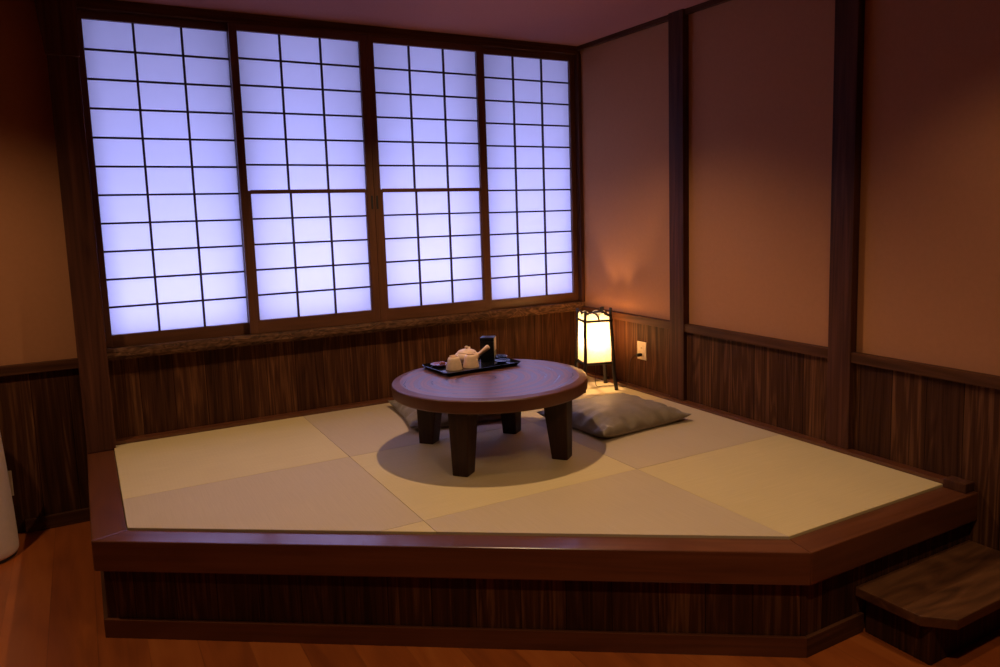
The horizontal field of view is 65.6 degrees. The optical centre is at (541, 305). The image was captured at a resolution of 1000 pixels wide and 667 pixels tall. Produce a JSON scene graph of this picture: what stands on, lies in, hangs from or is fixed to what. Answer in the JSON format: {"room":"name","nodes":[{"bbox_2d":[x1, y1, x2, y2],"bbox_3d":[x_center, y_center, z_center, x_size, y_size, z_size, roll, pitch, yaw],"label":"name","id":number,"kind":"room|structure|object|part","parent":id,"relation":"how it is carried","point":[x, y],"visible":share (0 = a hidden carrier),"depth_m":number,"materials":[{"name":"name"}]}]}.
{"room":"japanese tatami room","nodes":[
{"label":"japanese tatami room","id":0,"kind":"room"},
{"bbox_2d":[0,0,88,532],"bbox_3d":[-3.622,-0.047,2.955,3.210,2.482,0.194,-6,8,-30],"label":"wall","id":1,"kind":"structure","parent":0,"point":[42,429],"depth_m":3.62,"materials":[{"name":"beige paint"}]},
{"bbox_2d":[8,471,13,495],"bbox_3d":[-2.520,0.841,3.623,0.077,0.122,0.008,-6,8,-30],"label":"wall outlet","id":2,"kind":"object","parent":1,"relation":"attached to","point":[9,472],"visible":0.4,"depth_m":3.64,"materials":[{"name":"beige plastic"}]},
{"bbox_3d":[-3.591,0.414,2.933,3.162,0.046,0.036,-6,8,-30],"label":"rail","id":3,"kind":"part","parent":1,"relation":"part of","materials":[{"name":"brown wood"}]},
{"bbox_3d":[-3.586,0.804,2.991,3.162,0.782,0.014,-6,8,-30],"label":"panel","id":4,"kind":"part","parent":1,"relation":"part of","materials":[{"name":"brown wood"}]},
{"bbox_2d":[34,0,79,56],"bbox_3d":[-2.156,-1.257,3.446,0.166,0.280,0.035,-6,8,-30],"label":"trim","id":5,"kind":"structure","parent":1,"relation":"attached to","point":[57,19],"depth_m":3.44,"materials":[{"name":"brown wood"}]},
{"bbox_2d":[25,507,89,532],"bbox_3d":[-2.331,1.040,3.749,0.280,0.062,0.024,-6,8,-30],"label":"baseboard","id":6,"kind":"structure","parent":1,"relation":"attached to","point":[80,515],"depth_m":3.73,"materials":[{"name":"brown wood"}]},
{"bbox_2d":[108,311,582,444],"bbox_3d":[-0.978,0.527,4.546,2.860,0.812,0.200,-6,8,-30],"label":"wall","id":7,"kind":"structure","parent":0,"point":[169,395],"depth_m":4.23,"materials":[{"name":"brown wood"}]},
{"bbox_2d":[47,55,115,453],"bbox_3d":[-2.172,-0.175,3.675,0.122,2.482,0.170,-6,8,-30],"label":"wooden post","id":8,"kind":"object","parent":7,"relation":"attached to","point":[63,71],"depth_m":3.59,"materials":[{"name":"brown wood"}]},
{"bbox_2d":[107,301,584,360],"bbox_3d":[-0.924,0.119,4.459,2.765,0.057,0.107,-6,8,-30],"label":"trim","id":9,"kind":"structure","parent":7,"relation":"attached to","point":[212,343],"depth_m":4.24,"materials":[{"name":"brown wood"}]},
{"bbox_2d":[77,10,249,347],"bbox_3d":[-1.840,-0.608,3.848,0.696,1.580,0.030,-6,8,-30],"label":"screen","id":10,"kind":"object","parent":9,"relation":"on","point":[157,92],"visible":0.89,"depth_m":3.83,"materials":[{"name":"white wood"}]},
{"bbox_3d":[-1.863,-1.373,3.750,0.633,0.036,0.028,-6,8,-30],"label":"rail","id":11,"kind":"part","parent":10,"relation":"part of","materials":[{"name":"brown wood"}]},
{"bbox_3d":[-1.824,0.147,3.941,0.633,0.058,0.028,-6,8,-30],"label":"rail","id":12,"kind":"part","parent":10,"relation":"part of","materials":[{"name":"brown wood"}]},
{"bbox_2d":[227,22,380,333],"bbox_3d":[-1.248,-0.662,4.156,0.708,1.580,0.034,-6,8,-30],"label":"screen","id":13,"kind":"object","parent":9,"relation":"on","point":[301,108],"visible":1,"depth_m":4.15,"materials":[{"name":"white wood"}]},
{"bbox_3d":[-1.269,-1.427,4.060,0.630,0.036,0.030,-6,8,-30],"label":"rail","id":14,"kind":"part","parent":13,"relation":"part of","materials":[{"name":"brown wood"}]},
{"bbox_3d":[-1.239,-0.284,4.202,0.630,0.681,0.017,-6,8,-30],"label":"sash","id":15,"kind":"part","parent":13,"relation":"part of","materials":[{"name":"white paper"}]},
{"bbox_3d":[-1.230,0.088,4.250,0.630,0.069,0.030,-6,8,-30],"label":"rail","id":16,"kind":"part","parent":13,"relation":"part of","materials":[{"name":"brown wood"}]},
{"bbox_2d":[366,35,490,320],"bbox_3d":[-0.641,-0.722,4.514,0.704,1.580,0.034,-6,8,-30],"label":"screen","id":17,"kind":"object","parent":9,"relation":"on","point":[426,98],"visible":1,"depth_m":4.51,"materials":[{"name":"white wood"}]},
{"bbox_3d":[-0.661,-1.488,4.418,0.628,0.036,0.030,-6,8,-30],"label":"rail","id":18,"kind":"part","parent":17,"relation":"part of","materials":[{"name":"brown wood"}]},
{"bbox_3d":[-0.631,-0.345,4.561,0.628,0.681,0.017,-6,8,-30],"label":"sash","id":19,"kind":"part","parent":17,"relation":"part of","materials":[{"name":"white paper"}]},
{"bbox_3d":[-0.622,0.027,4.609,0.628,0.069,0.030,-6,8,-30],"label":"rail","id":20,"kind":"part","parent":17,"relation":"part of","materials":[{"name":"brown wood"}]},
{"bbox_2d":[482,47,577,309],"bbox_3d":[-0.072,-0.784,4.891,0.680,1.580,0.030,-6,8,-30],"label":"screen","id":21,"kind":"object","parent":9,"relation":"on","point":[530,152],"visible":0.84,"depth_m":4.89,"materials":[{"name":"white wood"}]},
{"bbox_3d":[-0.091,-1.550,4.795,0.610,0.036,0.028,-6,8,-30],"label":"rail","id":22,"kind":"part","parent":21,"relation":"part of","materials":[{"name":"brown wood"}]},
{"bbox_3d":[-0.051,-0.029,4.986,0.610,0.058,0.028,-6,8,-30],"label":"rail","id":23,"kind":"part","parent":21,"relation":"part of","materials":[{"name":"brown wood"}]},
{"bbox_2d":[119,0,708,45],"bbox_3d":[-0.533,-1.132,0.588,6.300,0.100,7.300,-6,8,-30],"label":"ceiling","id":24,"kind":"structure","parent":0,"point":[560,22],"depth_m":4.02,"materials":[{"name":"brown paint"}]},
{"bbox_2d":[0,521,999,666],"bbox_3d":[-0.467,1.429,0.909,6.300,0.100,7.300,-6,8,-30],"label":"floor","id":25,"kind":"structure","parent":0,"point":[51,603],"depth_m":2.63,"materials":[{"name":"brown wood"}]},
{"bbox_2d":[0,433,18,563],"bbox_3d":[-2.475,0.765,3.356,0.293,0.712,0.293,-6,8,-30],"label":"waste bin","id":26,"kind":"object","parent":25,"relation":"on","point":[9,540],"visible":1,"depth_m":3.38,"materials":[{"name":"white plastic"}]},
{"bbox_2d":[87,450,977,657],"bbox_3d":[-0.276,0.865,3.361,2.883,0.400,2.702,-6,8,-30],"label":"raised platform","id":27,"kind":"object","parent":25,"relation":"on","point":[795,597],"visible":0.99,"depth_m":2.61,"materials":[{"name":"brown wood"}]},
{"bbox_3d":[-1.860,1.083,3.277,0.014,0.068,1.261,-6,8,-30],"label":"baseboard","id":28,"kind":"part","parent":27,"relation":"part of","materials":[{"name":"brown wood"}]},
{"bbox_2d":[114,416,348,499],"bbox_3d":[-1.478,0.708,3.649,0.910,0.043,0.850,-6,8,-30],"label":"mat","id":29,"kind":"object","parent":27,"relation":"on","point":[147,467],"visible":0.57,"depth_m":3.58,"materials":[{"name":"beige wicker"}]},
{"bbox_2d":[123,457,422,533],"bbox_3d":[-1.035,0.789,2.912,0.910,0.043,0.876,-6,8,-30],"label":"mat","id":30,"kind":"object","parent":27,"relation":"on","point":[337,495],"visible":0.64,"depth_m":2.95,"materials":[{"name":"beige wicker"}]},
{"bbox_2d":[382,521,435,533],"bbox_3d":[-0.458,0.803,2.679,0.156,0.043,0.114,-6,8,-30],"label":"mat","id":31,"kind":"object","parent":27,"relation":"on","point":[421,527],"visible":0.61,"depth_m":2.69,"materials":[{"name":"beige wicker"}]},
{"bbox_2d":[303,403,531,456],"bbox_3d":[-0.677,0.628,4.122,0.956,0.043,0.850,-6,8,-30],"label":"mat","id":32,"kind":"object","parent":27,"relation":"on","point":[380,427],"visible":0.36,"depth_m":3.95,"materials":[{"name":"beige wicker"}]},
{"bbox_2d":[388,400,500,428],"bbox_3d":[-0.496,0.538,4.215,0.570,0.099,0.600,-4,8,-22],"label":"floor cushion","id":33,"kind":"object","parent":32,"relation":"on","point":[410,414],"visible":0.22,"depth_m":4.01,"materials":[{"name":"grey fabric"}]},
{"bbox_3d":[-0.340,1.032,2.632,2.402,0.254,0.020,-1,7,5],"label":"skirt panel","id":34,"kind":"part","parent":27,"relation":"part of","materials":[{"name":"brown wood"}]},
{"bbox_3d":[-0.341,1.126,2.627,2.413,0.068,0.014,-1,7,5],"label":"baseboard","id":35,"kind":"part","parent":27,"relation":"part of","materials":[{"name":"brown wood"}]},
{"bbox_2d":[350,423,634,520],"bbox_3d":[-0.234,0.709,3.384,0.956,0.043,0.876,-6,8,-30],"label":"mat","id":36,"kind":"object","parent":27,"relation":"on","point":[521,464],"visible":0.62,"depth_m":3.27,"materials":[{"name":"beige wicker"}]},
{"bbox_2d":[392,359,587,476],"bbox_3d":[-0.231,0.493,3.584,0.894,0.335,0.894,-6,8,-30],"label":"round table","id":37,"kind":"object","parent":36,"relation":"on","point":[528,385],"visible":0.92,"depth_m":3.35,"materials":[{"name":"brown wood"}]},
{"bbox_3d":[-0.524,0.520,3.681,0.112,0.274,0.090,1,8,20],"label":"leg","id":38,"kind":"part","parent":37,"relation":"part of","materials":[{"name":"brown wood"}]},
{"bbox_3d":[-0.322,0.570,3.241,0.090,0.274,0.112,1,8,20],"label":"leg","id":39,"kind":"part","parent":37,"relation":"part of","materials":[{"name":"brown wood"}]},
{"bbox_2d":[422,355,520,375],"bbox_3d":[-0.342,0.292,3.789,0.420,0.019,0.285,-6,9,-34],"label":"serving tray","id":40,"kind":"object","parent":37,"relation":"on","point":[483,365],"visible":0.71,"depth_m":3.73,"materials":[{"name":"black paint"}]},
{"bbox_2d":[431,362,446,366],"bbox_3d":[-0.499,0.292,3.788,0.088,0.014,0.088,-6,8,-30],"label":"dish","id":41,"kind":"object","parent":40,"relation":"on","point":[434,364],"visible":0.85,"depth_m":3.77,"materials":[{"name":"ceramic"}]},
{"bbox_2d":[446,355,462,370],"bbox_3d":[-0.419,0.274,3.714,0.080,0.066,0.080,-6,8,-30],"label":"teacup","id":42,"kind":"object","parent":40,"relation":"on","point":[453,362],"visible":1,"depth_m":3.69,"materials":[{"name":"beige ceramic"}]},
{"bbox_2d":[463,353,478,367],"bbox_3d":[-0.342,0.266,3.760,0.080,0.066,0.080,-6,8,-30],"label":"teacup","id":43,"kind":"object","parent":40,"relation":"on","point":[470,360],"visible":1,"depth_m":3.73,"materials":[{"name":"beige ceramic"}]},
{"bbox_2d":[455,345,489,363],"bbox_3d":[-0.356,0.241,3.871,0.164,0.088,0.145,-6,8,-30],"label":"teapot","id":44,"kind":"object","parent":40,"relation":"on","point":[461,353],"visible":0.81,"depth_m":3.84,"materials":[{"name":"beige ceramic"}]},
{"bbox_3d":[-0.372,0.227,3.860,0.094,0.018,0.094,-6,8,-30],"label":"lid","id":45,"kind":"part","parent":44,"relation":"part of","materials":[{"name":"beige ceramic"}]},
{"bbox_3d":[-0.289,0.228,3.853,0.070,0.060,0.027,-2,7,0],"label":"handle","id":46,"kind":"part","parent":44,"relation":"part of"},
{"bbox_2d":[480,336,495,360],"bbox_3d":[-0.268,0.218,3.924,0.073,0.117,0.071,-1,7,6],"label":"caddy","id":47,"kind":"object","parent":40,"relation":"on","point":[489,355],"visible":0.95,"depth_m":3.89,"materials":[{"name":"black metal"}]},
{"bbox_3d":[-0.270,0.170,3.918,0.071,0.021,0.071,-1,7,6],"label":"lid","id":48,"kind":"part","parent":47,"relation":"part of","materials":[{"name":"black metal"}]},
{"bbox_2d":[495,354,507,358],"bbox_3d":[-0.213,0.265,3.951,0.082,0.014,0.082,-6,8,-30],"label":"saucer","id":49,"kind":"object","parent":40,"relation":"on","point":[504,355],"visible":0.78,"depth_m":3.96,"materials":[{"name":"black ceramic"}]},
{"bbox_2d":[494,358,509,363],"bbox_3d":[-0.196,0.278,3.840,0.082,0.014,0.082,-6,8,-30],"label":"saucer","id":50,"kind":"object","parent":40,"relation":"on","point":[502,360],"visible":1,"depth_m":3.85,"materials":[{"name":"black ceramic"}]},
{"bbox_3d":[-0.153,0.495,3.804,0.090,0.274,0.112,1,8,20],"label":"leg","id":51,"kind":"part","parent":37,"relation":"part of","materials":[{"name":"brown wood"}]},
{"bbox_3d":[0.074,0.538,3.413,0.112,0.274,0.090,1,8,20],"label":"leg","id":52,"kind":"part","parent":37,"relation":"part of","materials":[{"name":"brown wood"}]},
{"bbox_2d":[521,376,659,421],"bbox_3d":[0.101,0.550,4.581,0.855,0.043,0.850,-6,8,-30],"label":"mat","id":53,"kind":"object","parent":27,"relation":"on","point":[592,390],"visible":0.2,"depth_m":4.58,"materials":[{"name":"beige wicker"}]},
{"bbox_2d":[575,307,641,392],"bbox_3d":[0.394,0.255,4.689,0.362,0.504,0.274,-3,7,-13],"label":"floor lamp","id":54,"kind":"object","parent":53,"relation":"on","point":[594,343],"visible":0.95,"depth_m":4.62,"materials":[{"name":"white paper"}]},
{"bbox_3d":[0.214,0.259,4.764,0.053,0.486,0.024,3,8,30],"label":"leg","id":55,"kind":"part","parent":54,"relation":"part of","materials":[{"name":"black wood"}]},
{"bbox_3d":[0.244,0.193,4.670,0.004,0.300,0.162,-3,7,-14],"label":"lamp shade","id":56,"kind":"part","parent":54,"relation":"part of","materials":[{"name":"beige paper"}]},
{"bbox_3d":[0.256,0.279,4.587,0.024,0.486,0.055,3,8,29],"label":"leg","id":57,"kind":"part","parent":54,"relation":"part of","materials":[{"name":"black wood"}]},
{"bbox_3d":[0.325,0.340,4.707,0.190,0.016,0.189,-3,7,-14],"label":"rail","id":58,"kind":"part","parent":54,"relation":"part of","materials":[{"name":"black wood"}]},
{"bbox_3d":[0.319,0.086,4.675,0.181,0.016,0.180,-3,7,-14],"label":"rail","id":59,"kind":"part","parent":54,"relation":"part of","materials":[{"name":"black wood"}]},
{"bbox_3d":[0.340,0.198,4.612,0.162,0.300,0.004,-3,7,-14],"label":"lamp shade","id":60,"kind":"part","parent":54,"relation":"part of","materials":[{"name":"beige paper"}]},
{"bbox_3d":[0.390,0.248,4.806,0.025,0.485,0.051,2,8,27],"label":"leg","id":61,"kind":"part","parent":54,"relation":"part of","materials":[{"name":"black wood"}]},
{"bbox_3d":[0.433,0.264,4.630,0.056,0.499,0.025,2,8,28],"label":"leg","id":62,"kind":"part","parent":54,"relation":"part of","materials":[{"name":"black wood"}]},
{"bbox_3d":[0.463,0.397,4.690,0.265,0.217,0.085,2,8,27],"label":"cord","id":63,"kind":"part","parent":54,"relation":"part of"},
{"bbox_2d":[424,469,788,538],"bbox_3d":[0.200,0.788,2.664,0.956,0.043,0.811,-6,8,-30],"label":"mat","id":64,"kind":"object","parent":27,"relation":"on","point":[633,503],"visible":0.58,"depth_m":2.77,"materials":[{"name":"beige wicker"}]},
{"bbox_2d":[532,398,779,468],"bbox_3d":[0.544,0.631,3.843,0.855,0.043,0.876,-6,8,-30],"label":"mat","id":65,"kind":"object","parent":27,"relation":"on","point":[700,432],"visible":0.48,"depth_m":3.66,"materials":[{"name":"beige wicker"}]},
{"bbox_2d":[537,393,690,437],"bbox_3d":[0.370,0.540,3.998,0.585,0.105,0.555,-6,9,-35],"label":"floor cushion","id":66,"kind":"object","parent":65,"relation":"on","point":[608,415],"visible":0.82,"depth_m":3.84,"materials":[{"name":"grey fabric"}]},
{"bbox_2d":[638,435,942,538],"bbox_3d":[0.978,0.711,3.123,0.855,0.043,0.811,-6,8,-30],"label":"mat","id":67,"kind":"object","parent":27,"relation":"on","point":[791,487],"visible":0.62,"depth_m":3.04,"materials":[{"name":"beige wicker"}]},
{"bbox_3d":[0.979,1.097,2.583,0.284,0.068,0.014,-6,8,-30],"label":"baseboard","id":68,"kind":"part","parent":27,"relation":"part of","materials":[{"name":"brown wood"}]},
{"bbox_3d":[1.242,0.976,2.748,0.917,0.254,0.020,-6,8,-30],"label":"skirt panel","id":69,"kind":"part","parent":27,"relation":"part of","materials":[{"name":"brown wood"}]},
{"bbox_2d":[855,540,999,665],"bbox_3d":[1.433,1.024,2.672,0.665,0.168,0.311,-6,8,-30],"label":"wooden step","id":70,"kind":"structure","parent":25,"relation":"on","point":[930,609],"depth_m":2.57,"materials":[{"name":"brown wood"}]},
{"bbox_2d":[580,0,999,550],"bbox_3d":[2.031,-0.104,2.242,0.200,2.482,7.300,-6,8,-30],"label":"wall","id":71,"kind":"structure","parent":0,"point":[926,358],"depth_m":3.51,"materials":[{"name":"beige paint"}]},
{"bbox_2d":[76,0,579,55],"bbox_3d":[-0.962,-1.506,4.259,2.775,0.048,0.075,-6,8,-30],"label":"trim","id":72,"kind":"structure","parent":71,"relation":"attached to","point":[107,6],"depth_m":4.04,"materials":[{"name":"brown wood"}]},
{"bbox_2d":[573,54,584,301],"bbox_3d":[0.236,-0.814,5.060,0.025,1.587,0.096,-6,8,-30],"label":"trim","id":73,"kind":"structure","parent":71,"relation":"attached to","point":[577,58],"depth_m":5.02,"materials":[{"name":"brown wood"}]},
{"bbox_3d":[0.509,0.280,4.794,0.015,0.420,0.955,-6,8,-30],"label":"wainscot panel","id":74,"kind":"part","parent":71,"relation":"part of","materials":[{"name":"brown wood"}]},
{"bbox_3d":[0.495,0.068,4.762,0.035,0.044,0.955,-6,8,-30],"label":"wainscot rail","id":75,"kind":"part","parent":71,"relation":"part of","materials":[{"name":"brown wood"}]},
{"bbox_2d":[637,341,646,360],"bbox_3d":[0.600,0.271,4.615,0.008,0.108,0.084,-6,8,-30],"label":"wall outlet","id":76,"kind":"object","parent":71,"relation":"attached to","point":[641,346],"visible":1,"depth_m":4.61,"materials":[{"name":"beige plastic"}]},
{"bbox_2d":[577,0,730,50],"bbox_3d":[2.032,-1.302,1.935,0.025,0.028,7.000,-6,8,-30],"label":"trim","id":77,"kind":"structure","parent":71,"relation":"attached to","point":[710,3],"depth_m":4.34,"materials":[{"name":"brown wood"}]},
{"bbox_2d":[668,9,688,400],"bbox_3d":[0.755,-0.508,4.228,0.050,2.110,0.117,-6,8,-30],"label":"wooden post","id":78,"kind":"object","parent":71,"relation":"attached to","point":[678,21],"depth_m":4.19,"materials":[{"name":"brown wood"}]},
{"bbox_3d":[1.044,0.169,3.848,0.035,0.044,0.953,-6,8,-30],"label":"wainscot rail","id":79,"kind":"part","parent":71,"relation":"part of","materials":[{"name":"brown wood"}]},
{"bbox_3d":[1.058,0.380,3.880,0.015,0.420,0.953,-6,8,-30],"label":"wainscot panel","id":80,"kind":"part","parent":71,"relation":"part of","materials":[{"name":"brown wood"}]},
{"bbox_2d":[826,0,864,448],"bbox_3d":[1.304,-0.407,3.314,0.050,2.110,0.117,-6,8,-30],"label":"wooden post","id":81,"kind":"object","parent":71,"relation":"attached to","point":[849,14],"depth_m":3.30,"materials":[{"name":"brown wood"}]},
{"bbox_3d":[2.607,0.455,1.248,0.035,0.044,4.908,-6,8,-30],"label":"wainscot rail","id":82,"kind":"part","parent":71,"relation":"part of","materials":[{"name":"brown wood"}]},
{"bbox_3d":[2.626,0.850,1.302,0.015,0.792,4.908,-6,8,-30],"label":"wainscot panel","id":83,"kind":"part","parent":71,"relation":"part of","materials":[{"name":"brown wood"}]}
]}

